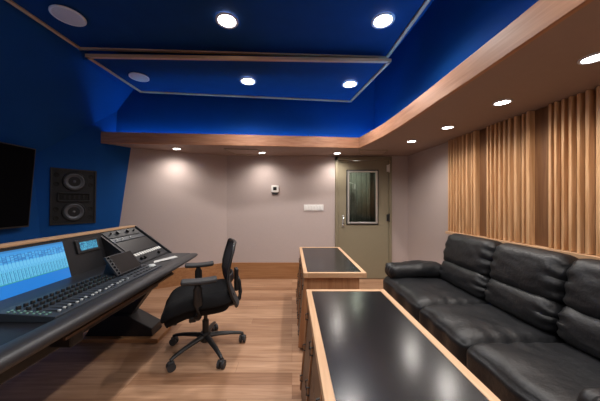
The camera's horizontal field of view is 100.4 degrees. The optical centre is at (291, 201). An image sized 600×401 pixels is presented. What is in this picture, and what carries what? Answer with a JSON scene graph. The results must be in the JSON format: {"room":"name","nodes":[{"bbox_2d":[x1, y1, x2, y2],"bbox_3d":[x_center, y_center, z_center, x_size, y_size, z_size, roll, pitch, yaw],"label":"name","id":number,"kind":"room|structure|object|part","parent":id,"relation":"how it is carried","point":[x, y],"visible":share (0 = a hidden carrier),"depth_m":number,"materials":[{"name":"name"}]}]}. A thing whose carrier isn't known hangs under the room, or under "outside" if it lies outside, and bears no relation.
{"room":"studio","nodes":[
{"label":"studio","id":0,"kind":"room"},
{"bbox_2d":[0,177,39,243],"bbox_3d":[-2.900,0.385,0.175,0.080,1.790,5.550,0,0,0],"label":"wall","id":1,"kind":"structure","parent":0,"point":[33,231],"depth_m":2.72,"materials":[{"name":"blue paint"}]},
{"bbox_2d":[0,142,35,228],"bbox_3d":[-2.780,-0.149,1.910,0.161,0.822,1.460,0,0,0],"label":"wall display","id":2,"kind":"object","parent":1,"relation":"attached to","point":[17,163],"visible":1,"depth_m":2.48,"materials":[{"name":"black plastic"}]},
{"bbox_2d":[0,0,133,152],"bbox_3d":[-2.431,-1.212,0.430,1.068,1.415,6.060,0,0,0],"label":"wall","id":3,"kind":"structure","parent":0,"point":[49,93],"depth_m":2.48,"materials":[{"name":"blue paint"}]},
{"bbox_2d":[101,132,358,147],"bbox_3d":[-0.758,-0.841,3.408,3.474,0.149,0.044,0,0,-5],"label":"trim","id":4,"kind":"structure","parent":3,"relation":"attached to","point":[106,137],"depth_m":3.38,"materials":[{"name":"brown wood"}]},
{"bbox_2d":[34,111,130,237],"bbox_3d":[-2.602,0.025,3.237,0.216,2.511,1.092,0,0,35],"label":"wall","id":5,"kind":"structure","parent":0,"point":[83,149],"depth_m":3.19,"materials":[{"name":"blue paint"}]},
{"bbox_2d":[49,167,96,224],"bbox_3d":[-2.672,-0.065,3.066,0.074,0.671,0.437,0,0,35],"label":"speaker","id":6,"kind":"object","parent":5,"relation":"attached to","point":[72,191],"visible":1,"depth_m":3.04,"materials":[{"name":"black plastic"}]},
{"bbox_2d":[67,272,171,334],"bbox_3d":[-1.200,0.625,1.750,0.200,0.050,1.100,0,0,0],"label":"console leg","id":7,"kind":"object","parent":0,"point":[116,307],"depth_m":1.55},
{"bbox_2d":[119,148,226,267],"bbox_3d":[-1.820,0.245,3.842,1.606,2.070,0.085,0,0,-28],"label":"wall","id":8,"kind":"structure","parent":0,"point":[179,199],"depth_m":3.84,"materials":[{"name":"paint"}]},
{"bbox_2d":[154,263,223,288],"bbox_3d":[-1.795,1.145,3.797,1.605,0.270,0.020,0,0,-28],"label":"baseboard","id":9,"kind":"structure","parent":8,"relation":"attached to","point":[216,269],"depth_m":3.88,"materials":[{"name":"brown wood"}]},
{"bbox_2d":[0,278,384,400],"bbox_3d":[-0.300,1.330,0.900,5.800,0.100,7.200,0,0,0],"label":"floor","id":10,"kind":"structure","parent":0,"point":[267,366],"depth_m":1.99,"materials":[{"name":"brown wood"}]},
{"bbox_2d":[0,225,197,384],"bbox_3d":[-1.484,0.766,1.479,0.972,1.028,2.458,0,0,0],"label":"mixing console","id":11,"kind":"object","parent":10,"relation":"on","point":[54,290],"depth_m":1.62,"materials":[{"name":"black plastic"}]},
{"bbox_2d":[0,322,47,345],"bbox_3d":[-1.380,0.581,1.468,0.560,0.038,2.435,0,0,0],"label":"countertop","id":12,"kind":"structure","parent":11,"relation":"on","point":[9,331],"depth_m":1.10,"materials":[{"name":"black plastic"}]},
{"bbox_2d":[0,265,105,310],"bbox_3d":[-1.495,0.550,1.585,0.210,0.024,1.170,0,0,0],"label":"control panel","id":13,"kind":"object","parent":11,"relation":"attached to","point":[7,301],"depth_m":1.57,"materials":[{"name":"black plastic"}]},
{"bbox_3d":[-1.643,0.420,1.215,0.114,0.291,1.930,0,0,0],"label":"screen panel","id":14,"kind":"part","parent":11,"relation":"part of","materials":[{"name":"plastic"}]},
{"bbox_3d":[-1.725,0.261,1.479,0.070,0.018,2.458,0,0,0],"label":"wooden trim","id":15,"kind":"part","parent":11,"relation":"part of","materials":[{"name":"brown wood"}]},
{"bbox_3d":[-1.259,0.450,1.899,0.086,0.119,0.227,0,0,0],"label":"display glass","id":16,"kind":"part","parent":11,"relation":"part of","materials":[{"name":"black"}]},
{"bbox_3d":[-1.498,0.415,2.435,0.133,0.100,0.470,0,0,0],"label":"blank plate","id":17,"kind":"part","parent":11,"relation":"part of","materials":[{"name":"black metal"}]},
{"bbox_3d":[-1.207,0.545,2.381,0.072,0.002,0.292,0,0,22],"label":"paper strip","id":18,"kind":"part","parent":11,"relation":"part of","materials":[{"name":"white paper"}]},
{"bbox_2d":[160,238,245,372],"bbox_3d":[-0.739,0.811,2.177,0.686,0.937,0.685,0,0,-20],"label":"office chair","id":19,"kind":"object","parent":10,"relation":"on","point":[197,297],"visible":1,"depth_m":2.02,"materials":[{"name":"black fabric"}]},
{"bbox_3d":[-0.787,0.925,2.028,0.060,0.052,0.149,0,0,1],"label":"tilt lever","id":20,"kind":"part","parent":19,"relation":"part of","materials":[{"name":"black plastic"}]},
{"bbox_3d":[-0.797,0.855,2.153,0.560,0.244,0.510,0,0,-20],"label":"seat","id":21,"kind":"part","parent":19,"relation":"part of","materials":[{"name":"black fabric"}]},
{"bbox_3d":[-0.736,0.764,1.956,0.068,0.316,0.173,0,0,-20],"label":"armrest","id":22,"kind":"part","parent":19,"relation":"part of","materials":[{"name":"black plastic"}]},
{"bbox_3d":[-0.877,0.764,2.343,0.068,0.316,0.173,0,0,-20],"label":"armrest","id":23,"kind":"part","parent":19,"relation":"part of","materials":[{"name":"black plastic"}]},
{"bbox_3d":[-0.545,0.620,2.245,0.136,0.554,0.482,0,0,-20],"label":"backrest frame","id":24,"kind":"part","parent":19,"relation":"part of","materials":[{"name":"black plastic"}]},
{"bbox_3d":[-0.543,0.620,2.245,0.124,0.520,0.456,0,0,-20],"label":"backrest","id":25,"kind":"part","parent":19,"relation":"part of","materials":[{"name":"black fabric"}]},
{"bbox_2d":[296,247,366,347],"bbox_3d":[0.341,0.940,2.720,0.582,0.680,1.220,0,0,0],"label":"table","id":26,"kind":"object","parent":10,"relation":"on","point":[319,267],"visible":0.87,"depth_m":2.23,"materials":[{"name":"brown wood"}]},
{"bbox_3d":[0.076,1.150,2.353,0.032,0.188,0.343,0,0,0],"label":"rack plate","id":27,"kind":"part","parent":26,"relation":"part of","materials":[{"name":"brown wood"}]},
{"bbox_3d":[0.095,0.950,2.353,0.032,0.188,0.343,0,0,0],"label":"rack plate","id":28,"kind":"part","parent":26,"relation":"part of","materials":[{"name":"brown wood"}]},
{"bbox_3d":[0.115,0.621,2.720,0.034,0.042,1.220,0,0,0],"label":"edge rail","id":29,"kind":"part","parent":26,"relation":"part of","materials":[{"name":"brown wood"}]},
{"bbox_3d":[0.365,0.621,3.313,0.466,0.042,0.034,0,0,0],"label":"rail","id":30,"kind":"part","parent":26,"relation":"part of","materials":[{"name":"brown wood"}]},
{"bbox_3d":[0.315,0.946,2.158,0.526,0.608,0.025,0,0,0],"label":"panel","id":31,"kind":"part","parent":26,"relation":"part of","materials":[{"name":"brown wood"}]},
{"bbox_3d":[0.365,0.619,2.720,0.466,0.032,1.152,0,0,0],"label":"panel","id":32,"kind":"part","parent":26,"relation":"part of","materials":[{"name":"black laminate"}]},
{"bbox_3d":[0.365,0.621,2.127,0.466,0.042,0.034,0,0,0],"label":"rail","id":33,"kind":"part","parent":26,"relation":"part of","materials":[{"name":"brown wood"}]},
{"bbox_3d":[0.615,0.621,2.720,0.034,0.042,1.220,0,0,0],"label":"edge rail","id":34,"kind":"part","parent":26,"relation":"part of","materials":[{"name":"brown wood"}]},
{"bbox_2d":[300,289,500,400],"bbox_3d":[0.341,0.940,1.090,0.582,0.680,1.260,0,0,0],"label":"table","id":35,"kind":"object","parent":10,"relation":"on","point":[359,344],"visible":1,"depth_m":1.01,"materials":[{"name":"brown wood"}]},
{"bbox_3d":[0.076,1.150,1.470,0.032,0.188,0.356,0,0,0],"label":"rack plate","id":36,"kind":"part","parent":35,"relation":"part of","materials":[{"name":"brown wood"}]},
{"bbox_3d":[0.315,0.946,1.673,0.526,0.608,0.025,0,0,0],"label":"panel","id":37,"kind":"part","parent":35,"relation":"part of","materials":[{"name":"brown wood"}]},
{"bbox_3d":[0.095,0.950,1.470,0.032,0.188,0.356,0,0,0],"label":"rack plate","id":38,"kind":"part","parent":35,"relation":"part of","materials":[{"name":"brown wood"}]},
{"bbox_3d":[0.114,0.750,1.470,0.032,0.188,0.356,0,0,0],"label":"rack plate","id":39,"kind":"part","parent":35,"relation":"part of","materials":[{"name":"brown wood"}]},
{"bbox_3d":[0.095,0.950,1.090,0.032,0.188,0.356,0,0,0],"label":"rack plate","id":40,"kind":"part","parent":35,"relation":"part of","materials":[{"name":"brown wood"}]},
{"bbox_3d":[0.114,0.750,1.090,0.032,0.188,0.356,0,0,0],"label":"rack plate","id":41,"kind":"part","parent":35,"relation":"part of","materials":[{"name":"brown wood"}]},
{"bbox_3d":[0.115,0.621,1.090,0.034,0.042,1.260,0,0,0],"label":"edge rail","id":42,"kind":"part","parent":35,"relation":"part of","materials":[{"name":"brown wood"}]},
{"bbox_3d":[0.365,0.621,1.703,0.466,0.042,0.034,0,0,0],"label":"rail","id":43,"kind":"part","parent":35,"relation":"part of","materials":[{"name":"brown wood"}]},
{"bbox_3d":[0.615,0.621,1.090,0.034,0.042,1.260,0,0,0],"label":"edge rail","id":44,"kind":"part","parent":35,"relation":"part of","materials":[{"name":"brown wood"}]},
{"bbox_2d":[383,233,599,400],"bbox_3d":[1.512,0.808,1.850,0.906,0.943,2.311,0,0,0],"label":"leather sofa","id":45,"kind":"object","parent":10,"relation":"on","point":[524,321],"visible":0.98,"depth_m":1.63,"materials":[{"name":"black leather"}]},
{"bbox_2d":[385,260,440,278],"bbox_3d":[1.400,0.776,2.872,0.620,0.195,0.266,0,0,0],"label":"armrest","id":46,"kind":"object","parent":45,"relation":"on","point":[413,269],"depth_m":2.76,"materials":[{"name":"black leather"}]},
{"bbox_2d":[383,276,489,321],"bbox_3d":[1.399,0.947,2.555,0.681,0.226,0.844,0,0,0],"label":"seat cushion","id":47,"kind":"object","parent":45,"relation":"on","point":[413,293],"depth_m":2.37,"materials":[{"name":"black leather"}]},
{"bbox_2d":[439,261,490,299],"bbox_3d":[1.724,0.750,2.475,0.238,0.266,0.648,0,0,0],"label":"lumbar cushion","id":48,"kind":"object","parent":45,"relation":"on","point":[471,281],"depth_m":2.34,"materials":[{"name":"black leather"}]},
{"bbox_2d":[443,233,501,276],"bbox_3d":[1.776,0.515,2.475,0.258,0.356,0.648,0,0,0],"label":"cushion","id":49,"kind":"object","parent":45,"relation":"on","point":[467,255],"depth_m":2.36,"materials":[{"name":"black leather"}]},
{"bbox_2d":[419,304,562,366],"bbox_3d":[1.399,0.947,1.845,0.681,0.226,0.564,0,0,0],"label":"seat cushion","id":50,"kind":"object","parent":45,"relation":"on","point":[457,327],"depth_m":1.72,"materials":[{"name":"black leather"}]},
{"bbox_2d":[484,278,566,335],"bbox_3d":[1.724,0.750,1.865,0.238,0.265,0.568,0,0,0],"label":"lumbar cushion","id":51,"kind":"object","parent":45,"relation":"on","point":[537,310],"depth_m":1.74,"materials":[{"name":"black leather"}]},
{"bbox_2d":[467,342,599,400],"bbox_3d":[1.399,0.945,1.140,0.681,0.229,0.834,0,0,0],"label":"seat cushion","id":52,"kind":"object","parent":45,"relation":"on","point":[516,371],"depth_m":1.29,"materials":[{"name":"black leather"}]},
{"bbox_2d":[489,243,577,304],"bbox_3d":[1.777,0.515,1.865,0.255,0.355,0.568,0,0,0],"label":"cushion","id":53,"kind":"object","parent":45,"relation":"on","point":[537,275],"depth_m":1.75,"materials":[{"name":"black leather"}]},
{"bbox_2d":[556,306,599,359],"bbox_3d":[1.723,0.750,1.265,0.240,0.266,0.628,0,0,0],"label":"lumbar cushion","id":54,"kind":"object","parent":45,"relation":"on","point":[579,327],"depth_m":1.41,"materials":[{"name":"black leather"}]},
{"bbox_2d":[562,258,599,318],"bbox_3d":[1.775,0.515,1.265,0.258,0.355,0.628,0,0,0],"label":"cushion","id":55,"kind":"object","parent":45,"relation":"on","point":[580,277],"depth_m":1.45,"materials":[{"name":"black leather"}]},
{"bbox_2d":[577,387,599,400],"bbox_3d":[1.400,0.778,0.849,0.620,0.194,0.308,0,0,0],"label":"armrest","id":56,"kind":"object","parent":45,"relation":"on","point":[588,393],"depth_m":0.95,"materials":[{"name":"black leather"}]},
{"bbox_2d":[83,51,373,81],"bbox_3d":[-0.600,-1.695,2.860,3.200,0.410,0.480,0,0,0],"label":"ceiling","id":57,"kind":"structure","parent":0,"point":[85,59],"depth_m":2.62,"materials":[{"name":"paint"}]},
{"bbox_2d":[85,54,390,101],"bbox_3d":[-0.499,-1.403,2.937,2.966,0.030,1.095,0,0,0],"label":"cloud","id":58,"kind":"object","parent":57,"relation":"hanging from","point":[290,78],"visible":0.97,"depth_m":2.75,"materials":[{"name":"blue fabric"}]},
{"bbox_2d":[128,72,148,81],"bbox_3d":[-1.700,-1.384,2.780,0.200,0.012,0.200,0,0,0],"label":"ceiling speaker","id":59,"kind":"object","parent":58,"relation":"attached to","point":[140,77],"visible":1,"depth_m":2.77,"materials":[{"name":"white plastic"}]},
{"bbox_2d":[130,74,147,80],"bbox_3d":[-1.700,-1.381,2.780,0.174,0.002,0.174,0,0,0],"label":"grille","id":60,"kind":"object","parent":59,"relation":"attached to","point":[138,77],"depth_m":2.77,"materials":[{"name":"white metal"}]},
{"bbox_2d":[240,77,255,84],"bbox_3d":[-0.505,-1.383,2.870,0.184,0.010,0.184,0,0,0],"label":"recessed light","id":61,"kind":"object","parent":58,"relation":"attached to","point":[245,80],"visible":1,"depth_m":2.86,"materials":[{"name":"white"}]},
{"bbox_2d":[342,80,357,87],"bbox_3d":[0.680,-1.383,2.940,0.184,0.010,0.184,0,0,0],"label":"recessed light","id":62,"kind":"object","parent":58,"relation":"attached to","point":[350,83],"visible":1,"depth_m":2.93,"materials":[{"name":"white"}]},
{"bbox_2d":[116,81,373,137],"bbox_3d":[-0.705,-1.350,3.599,4.120,1.100,0.080,0,0,-6],"label":"wall","id":63,"kind":"structure","parent":0,"point":[140,112],"depth_m":3.56,"materials":[{"name":"blue paint"}]},
{"bbox_2d":[227,156,407,261],"bbox_3d":[0.480,0.245,4.230,3.140,2.070,0.100,0,0,0],"label":"wall","id":64,"kind":"structure","parent":0,"point":[265,226],"depth_m":4.18,"materials":[{"name":"paint"}]},
{"bbox_2d":[231,262,298,278],"bbox_3d":[-0.185,1.145,4.171,1.809,0.270,0.017,0,0,0],"label":"baseboard","id":65,"kind":"structure","parent":64,"relation":"attached to","point":[247,270],"depth_m":4.16,"materials":[{"name":"brown wood"}]},
{"bbox_2d":[271,185,278,194],"bbox_3d":[-0.283,-0.200,4.165,0.123,0.150,0.029,0,0,0],"label":"thermostat","id":66,"kind":"object","parent":64,"relation":"attached to","point":[274,188],"visible":1,"depth_m":4.16,"materials":[{"name":"white plastic"}]},
{"bbox_2d":[304,205,322,210],"bbox_3d":[0.358,0.100,4.171,0.300,0.083,0.018,0,0,0],"label":"switch plate","id":67,"kind":"object","parent":64,"relation":"attached to","point":[306,207],"visible":1,"depth_m":4.16,"materials":[{"name":"white plastic"}]},
{"bbox_2d":[335,156,391,277],"bbox_3d":[1.187,0.263,4.194,0.936,2.035,0.173,0,0,0],"label":"door","id":68,"kind":"structure","parent":64,"relation":"in","point":[369,244],"depth_m":4.17,"materials":[{"name":"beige paint"}]},
{"bbox_2d":[111,0,599,155],"bbox_3d":[-0.160,-0.785,0.840,4.920,0.030,6.880,0,0,0],"label":"ceiling","id":69,"kind":"structure","parent":0,"point":[546,70],"depth_m":1.79,"materials":[{"name":"paint"}]},
{"bbox_2d":[224,148,263,154],"bbox_3d":[-0.715,-0.766,3.810,0.542,0.011,0.432,0,0,0],"label":"soffit panel","id":70,"kind":"object","parent":69,"relation":"attached to","point":[234,151],"visible":0.97,"depth_m":3.79,"materials":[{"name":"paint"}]},
{"bbox_3d":[-0.715,-0.769,3.810,0.530,0.006,0.420,0,0,0],"label":"panel","id":71,"kind":"part","parent":70,"relation":"part of","materials":[{"name":"paint"}]},
{"bbox_2d":[358,150,387,154],"bbox_3d":[1.220,-0.766,3.850,0.492,0.011,0.352,0,0,0],"label":"soffit panel","id":72,"kind":"object","parent":69,"relation":"attached to","point":[362,152],"visible":1,"depth_m":3.87,"materials":[{"name":"paint"}]},
{"bbox_2d":[441,125,454,129],"bbox_3d":[1.600,-0.765,2.570,0.124,0.010,0.124,0,0,0],"label":"recessed light","id":73,"kind":"object","parent":69,"relation":"in","point":[448,126],"visible":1,"depth_m":2.56,"materials":[{"name":"white"}]},
{"bbox_2d":[492,99,512,105],"bbox_3d":[1.620,-0.765,1.925,0.124,0.010,0.124,0,0,0],"label":"recessed light","id":74,"kind":"object","parent":69,"relation":"in","point":[503,101],"visible":1,"depth_m":1.92,"materials":[{"name":"white"}]},
{"bbox_2d":[577,52,599,64],"bbox_3d":[1.610,-0.765,1.330,0.124,0.010,0.124,0,0,0],"label":"recessed light","id":75,"kind":"object","parent":69,"relation":"in","point":[595,57],"visible":1,"depth_m":1.34,"materials":[{"name":"white"}]},
{"bbox_2d":[361,173,374,221],"bbox_3d":[1.190,0.230,4.810,0.980,2.100,1.020,0,0,0],"label":"wall","id":76,"kind":"structure","parent":0,"point":[372,175],"depth_m":5.22,"materials":[{"name":"grey paint"}]},
{"bbox_2d":[349,173,369,221],"bbox_3d":[1.282,0.080,5.000,0.561,1.400,0.073,0,0,0],"label":"curtain","id":77,"kind":"object","parent":76,"relation":"hanging from","point":[355,178],"visible":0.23,"depth_m":4.98,"materials":[{"name":"fabric"}]},
{"bbox_2d":[390,0,433,55],"bbox_3d":[-0.300,-1.940,0.900,5.800,0.080,7.200,0,0,0],"label":"ceiling","id":78,"kind":"structure","parent":0,"point":[431,1],"depth_m":2.60,"materials":[{"name":"blue paint"}]},
{"bbox_2d":[408,142,449,263],"bbox_3d":[2.161,0.245,0.802,0.195,2.070,6.808,0,0,-2],"label":"wall","id":79,"kind":"structure","parent":0,"point":[428,168],"depth_m":3.61,"materials":[{"name":"paint"}]},
{"bbox_2d":[448,128,486,236],"bbox_3d":[1.986,-0.204,2.831,0.060,1.128,0.579,0,0,-3],"label":"panel","id":80,"kind":"object","parent":79,"relation":"attached to","point":[467,154],"visible":0.99,"depth_m":2.80,"materials":[{"name":"brown wood"}]},
{"bbox_2d":[487,106,547,246],"bbox_3d":[2.020,-0.204,2.256,0.060,1.128,0.579,0,0,-3],"label":"panel","id":81,"kind":"object","parent":79,"relation":"attached to","point":[517,147],"visible":1,"depth_m":2.23,"materials":[{"name":"brown wood"}]},
{"bbox_2d":[445,231,599,259],"bbox_3d":[2.050,0.379,1.615,0.085,0.033,3.040,0,0,-3],"label":"trim","id":82,"kind":"structure","parent":79,"relation":"attached to","point":[575,254],"depth_m":1.97,"materials":[{"name":"brown wood"}]},
{"bbox_2d":[548,86,599,256],"bbox_3d":[2.054,-0.204,1.676,0.060,1.128,0.579,0,0,-3],"label":"panel","id":83,"kind":"object","parent":79,"relation":"attached to","point":[573,122],"visible":1,"depth_m":1.81,"materials":[{"name":"brown wood"}]},
{"bbox_2d":[374,0,538,128],"bbox_3d":[1.377,-1.350,0.650,0.157,1.100,6.501,0,0,-1],"label":"wall","id":84,"kind":"structure","parent":0,"point":[449,32],"depth_m":2.31,"materials":[{"name":"blue paint"}]},
{"bbox_2d":[359,0,593,147],"bbox_3d":[1.106,-0.841,0.491,0.151,0.149,6.182,0,0,-2],"label":"trim","id":85,"kind":"structure","parent":84,"relation":"attached to","point":[543,15],"depth_m":1.40,"materials":[{"name":"brown wood"}]},
{"bbox_3d":[-0.550,-1.750,0.450,2.900,0.300,3.700,0,0,0],"label":"ceiling","id":86,"kind":"structure","parent":0,"visible":0},
{"bbox_2d":[5,0,430,57],"bbox_3d":[-0.590,-1.523,0.486,3.483,0.074,4.231,0,0,0],"label":"cloud","id":87,"kind":"object","parent":86,"relation":"hanging from","point":[296,28],"visible":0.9,"depth_m":2.11,"materials":[{"name":"blue fabric"}]},
{"bbox_2d":[48,4,86,26],"bbox_3d":[-1.790,-1.484,2.000,0.230,0.012,0.230,0,0,0],"label":"ceiling speaker","id":88,"kind":"object","parent":87,"relation":"attached to","point":[67,15],"visible":1,"depth_m":1.98,"materials":[{"name":"white plastic"}]},
{"bbox_2d":[51,7,83,24],"bbox_3d":[-1.790,-1.481,2.000,0.200,0.002,0.200,0,0,0],"label":"grille","id":89,"kind":"object","parent":88,"relation":"attached to","point":[67,15],"depth_m":1.99,"materials":[{"name":"white metal"}]},
{"bbox_2d":[215,12,237,28],"bbox_3d":[-0.533,-1.483,2.050,0.184,0.010,0.184,0,0,0],"label":"recessed light","id":90,"kind":"object","parent":87,"relation":"attached to","point":[226,20],"visible":1,"depth_m":2.04,"materials":[{"name":"white"}]},
{"bbox_2d":[371,12,394,28],"bbox_3d":[0.746,-1.483,2.050,0.184,0.010,0.184,0,0,0],"label":"recessed light","id":91,"kind":"object","parent":87,"relation":"attached to","point":[385,19],"visible":1,"depth_m":2.04,"materials":[{"name":"white"}]}
]}

